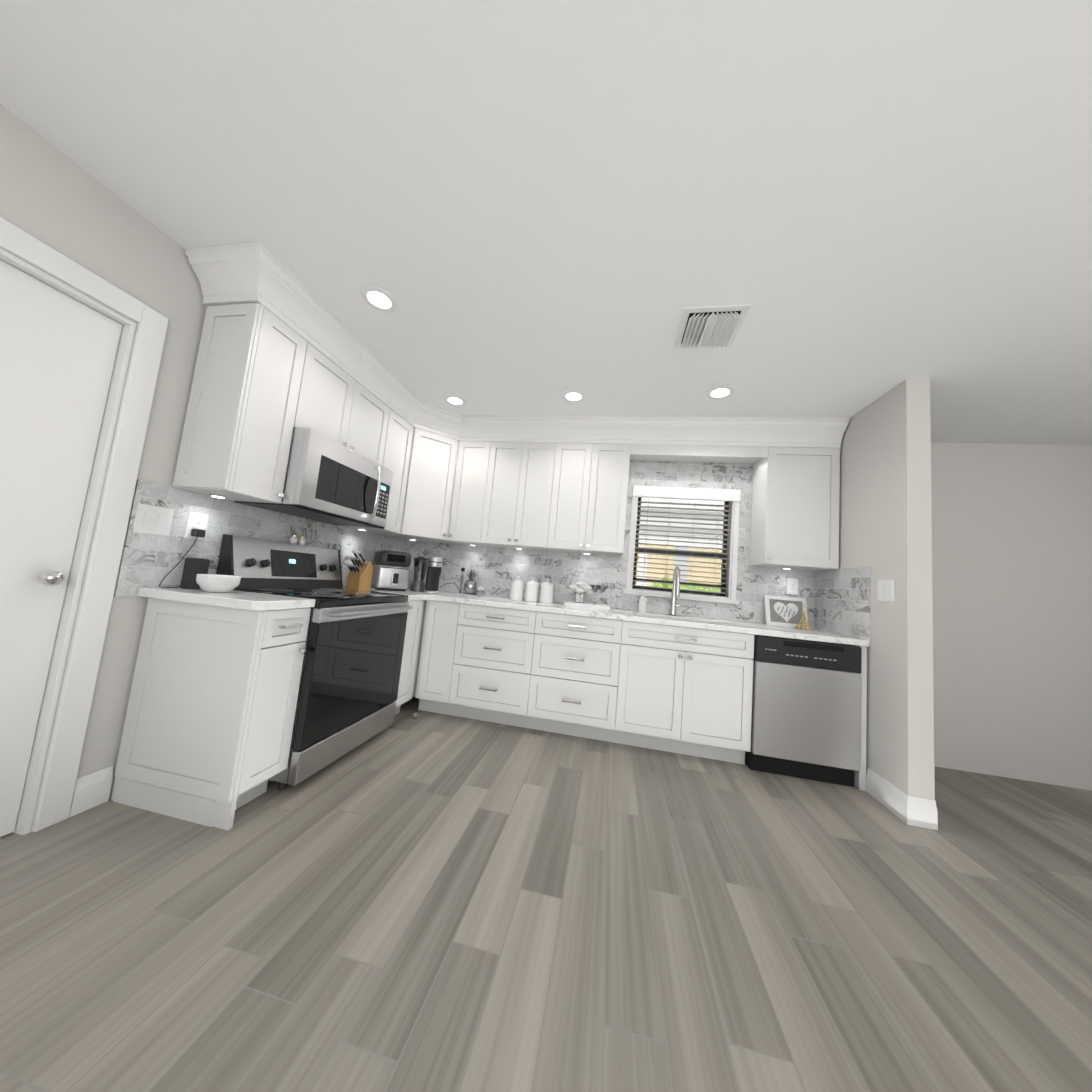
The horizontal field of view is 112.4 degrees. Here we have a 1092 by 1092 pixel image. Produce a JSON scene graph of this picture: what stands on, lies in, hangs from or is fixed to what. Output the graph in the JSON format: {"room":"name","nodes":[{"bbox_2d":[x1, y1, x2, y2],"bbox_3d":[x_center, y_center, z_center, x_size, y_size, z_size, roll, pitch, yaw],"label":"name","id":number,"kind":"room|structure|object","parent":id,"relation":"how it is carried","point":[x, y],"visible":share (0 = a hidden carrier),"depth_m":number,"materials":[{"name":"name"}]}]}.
{"room":"kitchen","nodes":[
{"label":"kitchen","id":0,"kind":"room"},
{"bbox_2d":[0,104,206,831],"bbox_3d":[-2.074,-0.281,0.492,0.150,2.490,6.500,4,-6,11],"label":"wall","id":1,"kind":"structure","parent":0,"point":[53,197],"depth_m":1.54,"materials":[{"name":"white paint"}]},
{"bbox_2d":[0,260,121,836],"bbox_3d":[-1.926,0.021,1.070,0.118,2.011,0.768,4,-6,11],"label":"door","id":2,"kind":"structure","parent":1,"relation":"in","point":[58,350],"depth_m":1.35,"materials":[{"name":"white wood"}]},
{"bbox_2d":[0,217,168,834],"bbox_3d":[-1.969,-0.034,1.084,0.169,2.130,0.990,4,-6,11],"label":"door frame","id":3,"kind":"structure","parent":1,"relation":"attached to","point":[58,783],"depth_m":1.46,"materials":[{"name":"white wood"}]},
{"bbox_2d":[69,766,112,817],"bbox_3d":[-2.265,0.783,-0.571,0.016,0.141,4.388,4,-6,11],"label":"baseboard","id":4,"kind":"structure","parent":1,"relation":"attached to","point":[91,790],"depth_m":1.51,"materials":[{"name":"white wood"}]},
{"bbox_2d":[173,303,306,502],"bbox_3d":[-1.525,-0.703,1.861,0.337,0.915,0.287,4,-6,11],"label":"upper cabinet","id":5,"kind":"object","parent":1,"relation":"attached to","point":[235,444],"visible":0.96,"depth_m":1.75,"materials":[{"name":"white paint"}]},
{"bbox_2d":[209,494,225,498],"bbox_3d":[-1.645,-0.249,1.832,0.064,0.011,0.064,4,-6,11],"label":"spotlight","id":6,"kind":"object","parent":5,"relation":"attached to","point":[218,496],"visible":1,"depth_m":1.81,"materials":[{"name":"silver metal"}]},
{"bbox_2d":[113,480,404,596],"bbox_3d":[-1.619,0.063,2.605,0.010,0.540,2.110,4,-6,11],"label":"wall tile","id":7,"kind":"structure","parent":1,"relation":"attached to","point":[149,561],"depth_m":1.87,"materials":[{"name":"stone"}]},
{"bbox_2d":[132,503,174,535],"bbox_3d":[-1.774,-0.116,1.656,0.010,0.130,0.136,4,-6,11],"label":"light switch","id":8,"kind":"object","parent":7,"relation":"attached to","point":[153,520],"visible":1,"depth_m":1.65,"materials":[{"name":"white plastic"}]},
{"bbox_2d":[184,512,207,539],"bbox_3d":[-1.745,-0.099,1.825,0.008,0.130,0.086,4,-6,11],"label":"electrical outlet","id":9,"kind":"object","parent":7,"relation":"attached to","point":[196,521],"visible":0.71,"depth_m":1.81,"materials":[{"name":"white plastic"}]},
{"bbox_2d":[159,529,205,587],"bbox_3d":[-1.743,0.055,1.751,0.046,0.289,0.158,4,-6,11],"label":"cord","id":10,"kind":"object","parent":9,"relation":"attached to","point":[196,533],"visible":0.96,"depth_m":1.80,"materials":[{"name":"black plastic"}]},
{"bbox_2d":[294,342,389,464],"bbox_3d":[-1.413,-0.856,2.399,0.337,0.490,0.768,4,-6,11],"label":"upper cabinet","id":11,"kind":"object","parent":1,"relation":"attached to","point":[335,402],"visible":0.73,"depth_m":2.29,"materials":[{"name":"white paint"}]},
{"bbox_2d":[234,427,392,528],"bbox_3d":[-1.382,-0.391,2.340,0.484,0.432,0.762,4,-6,11],"label":"over-the-range microwave","id":12,"kind":"object","parent":11,"relation":"attached to","point":[330,480],"visible":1,"depth_m":2.15,"materials":[{"name":"silver metal"}]},
{"bbox_2d":[346,409,413,532],"bbox_3d":[-1.335,-0.585,2.919,0.337,0.915,0.333,4,-6,11],"label":"upper cabinet","id":13,"kind":"object","parent":1,"relation":"attached to","point":[397,450],"visible":0.42,"depth_m":2.92,"materials":[{"name":"white paint"}]},
{"bbox_2d":[0,696,1091,1091],"bbox_3d":[1.121,1.221,-0.252,7.800,0.060,6.900,4,-6,11],"label":"floor","id":14,"kind":"structure","parent":0,"point":[424,902],"depth_m":1.16,"materials":[{"name":"grey wood"}]},
{"bbox_2d":[111,598,310,829],"bbox_3d":[-1.501,0.698,1.676,0.650,0.875,0.264,4,-6,11],"label":"base cabinet","id":15,"kind":"object","parent":14,"relation":"on","point":[206,738],"visible":0.9,"depth_m":1.56,"materials":[{"name":"white paint"}]},
{"bbox_2d":[137,587,315,610],"bbox_3d":[-1.469,0.242,1.704,0.638,0.040,0.299,4,-6,11],"label":"countertop","id":16,"kind":"structure","parent":15,"relation":"on","point":[245,600],"depth_m":1.59,"materials":[{"name":"white stone"}]},
{"bbox_2d":[180,557,209,588],"bbox_3d":[-1.714,0.133,1.786,0.089,0.149,0.089,4,-6,11],"label":"smart speaker","id":17,"kind":"object","parent":16,"relation":"on","point":[193,568],"visible":0.9,"depth_m":1.75},
{"bbox_2d":[196,574,241,592],"bbox_3d":[-1.548,0.178,1.726,0.162,0.078,0.162,4,-6,11],"label":"bowl","id":18,"kind":"object","parent":16,"relation":"on","point":[216,583],"visible":1,"depth_m":1.68,"materials":[{"name":"white ceramic"}]},
{"bbox_2d":[216,534,412,789],"bbox_3d":[-1.338,0.601,2.202,0.730,1.198,0.797,4,-6,11],"label":"range","id":19,"kind":"object","parent":14,"relation":"on","point":[350,678],"visible":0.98,"depth_m":2.04,"materials":[{"name":"silver metal"}]},
{"bbox_2d":[289,534,302,544],"bbox_3d":[-1.615,-0.045,2.341,0.048,0.064,0.044,4,-6,8],"label":"salt shaker","id":20,"kind":"object","parent":19,"relation":"on","point":[294,539],"depth_m":2.33,"materials":[{"name":"white ceramic"}]},
{"bbox_2d":[394,600,426,714],"bbox_3d":[-1.258,0.852,3.049,0.642,0.875,0.936,4,-6,11],"label":"base cabinet","id":21,"kind":"object","parent":14,"relation":"on","point":[411,654],"visible":0.19,"depth_m":2.75,"materials":[{"name":"white paint"}]},
{"bbox_2d":[343,587,424,600],"bbox_3d":[-1.267,0.363,2.767,0.660,0.040,0.281,4,-6,11],"label":"countertop","id":22,"kind":"structure","parent":21,"relation":"on","point":[412,595],"depth_m":2.78,"materials":[{"name":"white stone"}]},
{"bbox_2d":[346,551,372,589],"bbox_3d":[-1.404,0.184,2.739,0.100,0.285,0.186,4,-6,11],"label":"knife block","id":23,"kind":"object","parent":22,"relation":"on","point":[360,576],"visible":0.98,"depth_m":2.71,"materials":[{"name":"brown wood"}]},
{"bbox_2d":[371,550,411,590],"bbox_3d":[-1.294,0.205,3.069,0.258,0.325,0.348,9,-7,-34],"label":"toaster","id":24,"kind":"object","parent":22,"relation":"on","point":[391,570],"visible":0.96,"depth_m":2.97,"materials":[{"name":"silver metal"}]},
{"bbox_2d":[406,588,868,646],"bbox_3d":[0.290,0.517,2.920,3.678,0.040,0.718,4,-6,11],"label":"countertop","id":25,"kind":"structure","parent":21,"relation":"on","point":[558,608],"depth_m":2.66,"materials":[{"name":"white stone"}]},
{"bbox_2d":[410,556,428,591],"bbox_3d":[-1.104,0.246,3.211,0.148,0.305,0.138,4,-6,11],"label":"blender","id":26,"kind":"object","parent":25,"relation":"on","point":[420,569],"visible":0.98,"depth_m":3.17,"materials":[{"name":"grey"}]},
{"bbox_2d":[424,557,464,593],"bbox_3d":[-0.916,0.269,3.303,0.200,0.310,0.435,4,-6,11],"label":"coffee maker","id":27,"kind":"object","parent":25,"relation":"on","point":[434,568],"visible":1,"depth_m":3.13,"materials":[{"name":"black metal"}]},
{"bbox_2d":[464,568,477,594],"bbox_3d":[-0.696,0.329,3.385,0.135,0.246,0.135,4,-6,11],"label":"decor","id":28,"kind":"object","parent":25,"relation":"on","point":[470,586],"visible":1,"depth_m":3.35,"materials":[{"name":"silver metal"}]},
{"bbox_2d":[476,587,483,595],"bbox_3d":[-0.595,0.412,3.301,0.077,0.083,0.077,4,-6,11],"label":"jar","id":29,"kind":"object","parent":25,"relation":"on","point":[479,591],"visible":1,"depth_m":3.27,"materials":[{"name":"ceramic"}]},
{"bbox_2d":[509,576,523,600],"bbox_3d":[-0.252,0.366,3.173,0.119,0.212,0.119,4,-6,11],"label":"canister","id":30,"kind":"object","parent":25,"relation":"on","point":[516,589],"visible":1,"depth_m":3.13,"materials":[{"name":"white ceramic"}]},
{"bbox_2d":[524,577,538,601],"bbox_3d":[-0.124,0.380,3.195,0.119,0.212,0.119,4,-6,11],"label":"canister","id":31,"kind":"object","parent":25,"relation":"on","point":[531,590],"visible":1,"depth_m":3.15,"materials":[{"name":"white ceramic"}]},
{"bbox_2d":[539,579,553,603],"bbox_3d":[0.009,0.389,3.170,0.119,0.212,0.119,4,-6,11],"label":"canister","id":32,"kind":"object","parent":25,"relation":"on","point":[546,592],"visible":1,"depth_m":3.12,"materials":[{"name":"white ceramic"}]},
{"bbox_2d":[563,601,612,610],"bbox_3d":[0.351,0.497,3.050,0.410,0.036,0.230,4,-6,11],"label":"tray","id":33,"kind":"object","parent":25,"relation":"on","point":[588,605],"visible":0.98,"depth_m":2.95,"materials":[{"name":"white ceramic"}]},
{"bbox_2d":[568,581,593,603],"bbox_3d":[0.292,0.393,3.090,0.226,0.192,0.196,4,-6,11],"label":"vase","id":34,"kind":"object","parent":33,"relation":"on","point":[579,587],"visible":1,"depth_m":3.06,"materials":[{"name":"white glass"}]},
{"bbox_2d":[590,584,598,604],"bbox_3d":[0.415,0.414,3.089,0.104,0.170,0.104,4,-6,11],"label":"martini glass","id":35,"kind":"object","parent":33,"relation":"on","point":[594,587],"visible":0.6,"depth_m":3.08,"materials":[{"name":"clear glass"}]},
{"bbox_2d":[597,585,608,599],"bbox_3d":[0.462,0.411,3.009,0.104,0.170,0.104,4,-6,11],"label":"martini glass","id":36,"kind":"object","parent":33,"relation":"on","point":[602,589],"visible":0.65,"depth_m":2.99,"materials":[{"name":"clear glass"}]},
{"bbox_2d":[638,589,646,612],"bbox_3d":[0.818,0.462,3.079,0.065,0.194,0.073,4,-6,11],"label":"soap dispenser","id":37,"kind":"object","parent":25,"relation":"on","point":[642,604],"visible":1,"depth_m":3.05,"materials":[{"name":"white ceramic"}]},
{"bbox_2d":[669,567,687,615],"bbox_3d":[1.108,0.374,2.989,0.148,0.404,0.208,4,-6,11],"label":"pull-down faucet","id":38,"kind":"object","parent":25,"relation":"on","point":[675,593],"visible":1,"depth_m":3.04,"materials":[{"name":"silver metal"}]},
{"bbox_2d":[764,595,808,628],"bbox_3d":[1.929,0.529,2.936,0.300,0.239,0.077,4,-6,11],"label":"heart sign","id":39,"kind":"object","parent":25,"relation":"on","point":[784,611],"visible":1,"depth_m":2.93,"materials":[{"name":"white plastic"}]},
{"bbox_2d":[795,609,811,630],"bbox_3d":[1.938,0.535,2.745,0.081,0.186,0.081,4,-6,11],"label":"tower","id":40,"kind":"object","parent":25,"relation":"on","point":[804,624],"visible":1,"depth_m":2.74,"materials":[{"name":"gold metal"}]},
{"bbox_2d":[412,712,418,718],"bbox_3d":[-0.974,1.266,2.727,0.044,0.044,0.044,4,-6,11],"label":"ball","id":41,"kind":"object","parent":14,"relation":"on","point":[415,715],"visible":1,"depth_m":2.71,"materials":[{"name":"grey"}]},
{"bbox_2d":[415,600,460,714],"bbox_3d":[-0.796,0.901,3.123,0.288,0.875,0.618,4,-6,11],"label":"base cabinet","id":42,"kind":"object","parent":14,"relation":"on","point":[434,678],"visible":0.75,"depth_m":2.83,"materials":[{"name":"white paint"}]},
{"bbox_2d":[449,603,536,727],"bbox_3d":[-0.358,0.931,3.025,0.610,0.875,0.650,4,-6,11],"label":"base cabinet","id":43,"kind":"object","parent":14,"relation":"on","point":[491,670],"visible":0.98,"depth_m":2.75,"materials":[{"name":"white paint"}]},
{"bbox_2d":[527,611,621,742],"bbox_3d":[0.249,0.975,2.911,0.630,0.875,0.650,4,-6,11],"label":"base cabinet","id":44,"kind":"object","parent":14,"relation":"on","point":[573,689],"visible":1,"depth_m":2.64,"materials":[{"name":"white paint"}]},
{"bbox_2d":[614,621,753,764],"bbox_3d":[0.985,1.028,2.772,0.870,0.875,0.650,4,-6,11],"label":"base cabinet","id":45,"kind":"object","parent":14,"relation":"on","point":[684,690],"visible":0.94,"depth_m":2.50,"materials":[{"name":"white paint"}]},
{"bbox_2d":[745,635,861,786],"bbox_3d":[1.714,1.083,2.627,0.610,0.868,0.626,4,-6,11],"label":"dishwasher","id":46,"kind":"object","parent":14,"relation":"on","point":[806,711],"visible":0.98,"depth_m":2.33,"materials":[{"name":"silver metal"}]},
{"bbox_2d":[854,645,866,790],"bbox_3d":[2.041,1.105,2.590,0.036,0.875,0.618,4,-6,11],"label":"cabinet end panel","id":47,"kind":"object","parent":14,"relation":"on","point":[859,780],"visible":0.21,"depth_m":2.29,"materials":[{"name":"white paint"}]},
{"bbox_2d":[0,0,1091,444],"bbox_3d":[1.350,-1.317,-0.008,7.800,0.080,6.900,4,-6,11],"label":"ceiling","id":48,"kind":"structure","parent":0,"point":[526,206],"depth_m":1.25,"materials":[{"name":"white paint"}]},
{"bbox_2d":[360,285,397,311],"bbox_3d":[-0.872,-1.288,1.911,0.182,0.008,0.182,4,-6,11],"label":"recessed light","id":49,"kind":"object","parent":48,"relation":"in","point":[379,298],"visible":1,"depth_m":1.90,"materials":[{"name":"white plastic"}]},
{"bbox_2d":[444,395,466,405],"bbox_3d":[-0.735,-1.175,2.958,0.182,0.008,0.182,4,-6,11],"label":"recessed light","id":50,"kind":"object","parent":48,"relation":"in","point":[455,400],"visible":1,"depth_m":2.95,"materials":[{"name":"white plastic"}]},
{"bbox_2d":[562,390,585,401],"bbox_3d":[0.206,-1.113,2.720,0.182,0.008,0.182,4,-6,11],"label":"recessed light","id":51,"kind":"object","parent":48,"relation":"in","point":[573,396],"visible":1,"depth_m":2.71,"materials":[{"name":"white plastic"}]},
{"bbox_2d":[674,304,750,348],"bbox_3d":[0.848,-1.119,1.900,0.300,0.038,0.300,4,-6,11],"label":"ceiling vent","id":52,"kind":"object","parent":48,"relation":"in","point":[711,326],"visible":1,"depth_m":1.86,"materials":[{"name":"white metal"}]},
{"bbox_2d":[706,385,734,398],"bbox_3d":[1.189,-1.046,2.495,0.182,0.008,0.182,4,-6,11],"label":"recessed light","id":53,"kind":"object","parent":48,"relation":"in","point":[721,392],"visible":1,"depth_m":2.48,"materials":[{"name":"white plastic"}]},
{"bbox_2d":[634,442,1091,790],"bbox_3d":[2.016,0.336,3.085,7.300,2.490,0.150,4,-6,11],"label":"wall","id":54,"kind":"structure","parent":0,"point":[1012,591],"depth_m":2.73,"materials":[{"name":"white paint"}]},
{"bbox_2d":[368,428,458,543],"bbox_3d":[-1.123,-0.524,3.352,0.600,0.915,0.598,4,-6,11],"label":"upper cabinet","id":55,"kind":"object","parent":54,"relation":"attached to","point":[427,505],"visible":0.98,"depth_m":3.17,"materials":[{"name":"white paint"}]},
{"bbox_2d":[448,441,490,545],"bbox_3d":[-0.658,-0.478,3.397,0.303,0.915,0.337,4,-6,11],"label":"upper cabinet","id":56,"kind":"object","parent":54,"relation":"attached to","point":[467,510],"visible":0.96,"depth_m":3.26,"materials":[{"name":"white paint"}]},
{"bbox_2d":[185,241,849,447],"bbox_3d":[0.301,-1.046,2.384,3.676,0.189,2.106,4,-6,11],"label":"crown molding","id":57,"kind":"structure","parent":54,"relation":"attached to","point":[259,272],"depth_m":2.76,"materials":[{"name":"white wood"}]},
{"bbox_2d":[480,442,555,550],"bbox_3d":[-0.218,-0.446,3.314,0.595,0.915,0.337,4,-6,11],"label":"upper cabinet","id":58,"kind":"object","parent":54,"relation":"attached to","point":[518,497],"visible":0.98,"depth_m":3.18,"materials":[{"name":"white paint"}]},
{"bbox_2d":[547,443,630,555],"bbox_3d":[0.383,-0.403,3.201,0.630,0.915,0.337,4,-6,11],"label":"upper cabinet","id":59,"kind":"object","parent":54,"relation":"attached to","point":[589,499],"visible":1,"depth_m":3.06,"materials":[{"name":"white paint"}]},
{"bbox_2d":[404,460,815,628],"bbox_3d":[0.414,-0.114,3.342,3.700,1.395,0.010,4,-6,11],"label":"wall tile","id":60,"kind":"structure","parent":54,"relation":"attached to","point":[498,569],"depth_m":3.27,"materials":[{"name":"stone"}]},
{"bbox_2d":[458,561,467,574],"bbox_3d":[-0.796,0.209,3.514,0.086,0.130,0.008,4,-6,11],"label":"electrical outlet","id":61,"kind":"object","parent":60,"relation":"attached to","point":[463,564],"visible":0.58,"depth_m":3.51,"materials":[{"name":"white plastic"}]},
{"bbox_2d":[600,567,615,582],"bbox_3d":[0.556,0.262,3.264,0.136,0.130,0.010,4,-6,11],"label":"outlet","id":62,"kind":"object","parent":60,"relation":"attached to","point":[607,575],"visible":1,"depth_m":3.26,"materials":[{"name":"white plastic"}]},
{"bbox_2d":[786,578,797,594],"bbox_3d":[2.020,0.333,2.994,0.086,0.130,0.008,4,-6,11],"label":"electrical outlet","id":63,"kind":"object","parent":60,"relation":"attached to","point":[792,587],"visible":1,"depth_m":2.99,"materials":[{"name":"white plastic"}]},
{"bbox_2d":[624,486,740,603],"bbox_3d":[1.200,-0.023,3.242,0.940,0.975,0.180,4,-6,11],"label":"window","id":64,"kind":"structure","parent":54,"relation":"in","point":[732,496],"depth_m":3.22,"materials":[{"name":"white"}]},
{"bbox_2d":[632,498,730,597],"bbox_3d":[1.196,0.008,3.233,0.788,0.838,0.067,4,-6,11],"label":"window blinds","id":65,"kind":"object","parent":64,"relation":"attached to","point":[693,537],"visible":0.9,"depth_m":3.24,"materials":[{"name":"white plastic"}]},
{"bbox_2d":[630,444,767,463],"bbox_3d":[1.245,-0.753,3.097,1.049,0.085,0.313,4,-6,11],"label":"valance","id":66,"kind":"object","parent":54,"relation":"attached to","point":[704,453],"visible":0.89,"depth_m":2.99,"materials":[{"name":"white paint"}]},
{"bbox_2d":[749,447,839,570],"bbox_3d":[1.965,-0.289,2.903,0.498,0.915,0.337,4,-6,11],"label":"upper cabinet","id":67,"kind":"object","parent":54,"relation":"attached to","point":[795,508],"visible":0.94,"depth_m":2.78,"materials":[{"name":"white paint"}]},
{"bbox_2d":[817,378,934,799],"bbox_3d":[2.175,0.295,2.504,0.120,2.490,0.940,4,-6,11],"label":"wall","id":68,"kind":"structure","parent":0,"point":[885,522],"depth_m":2.15,"materials":[{"name":"white paint"}]},
{"bbox_2d":[815,566,869,646],"bbox_3d":[2.127,0.420,2.647,0.010,0.510,0.630,4,-6,11],"label":"wall tile","id":69,"kind":"structure","parent":68,"relation":"attached to","point":[842,601],"depth_m":2.59,"materials":[{"name":"stone"}]},
{"bbox_2d":[877,580,894,601],"bbox_3d":[2.055,0.270,2.212,0.010,0.130,0.136,4,-6,11],"label":"light switch","id":70,"kind":"object","parent":68,"relation":"attached to","point":[885,590],"visible":1,"depth_m":2.20,"materials":[{"name":"white plastic"}]},
{"bbox_2d":[866,768,937,829],"bbox_3d":[2.005,1.422,2.076,0.136,0.141,0.321,4,-6,11],"label":"baseboard","id":71,"kind":"structure","parent":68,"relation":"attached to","point":[908,809],"depth_m":1.96,"materials":[{"name":"white"}]},
{"label":"outside","id":72,"kind":"structure","parent":0,"visible":0},
{"bbox_2d":[636,497,723,586],"bbox_3d":[2.263,-0.031,6.967,14.000,6.000,0.750,4,-6,11],"label":"building","id":73,"kind":"structure","parent":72,"point":[680,544],"depth_m":6.89,"materials":[{"name":"paint"}]},
{"bbox_2d":[651,579,720,591],"bbox_3d":[2.384,1.365,4.463,2.242,1.778,0.600,4,-6,11],"label":"hedge","id":74,"kind":"object","parent":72,"point":[687,587],"depth_m":4.53,"materials":[{"name":"green plant"}]}
]}

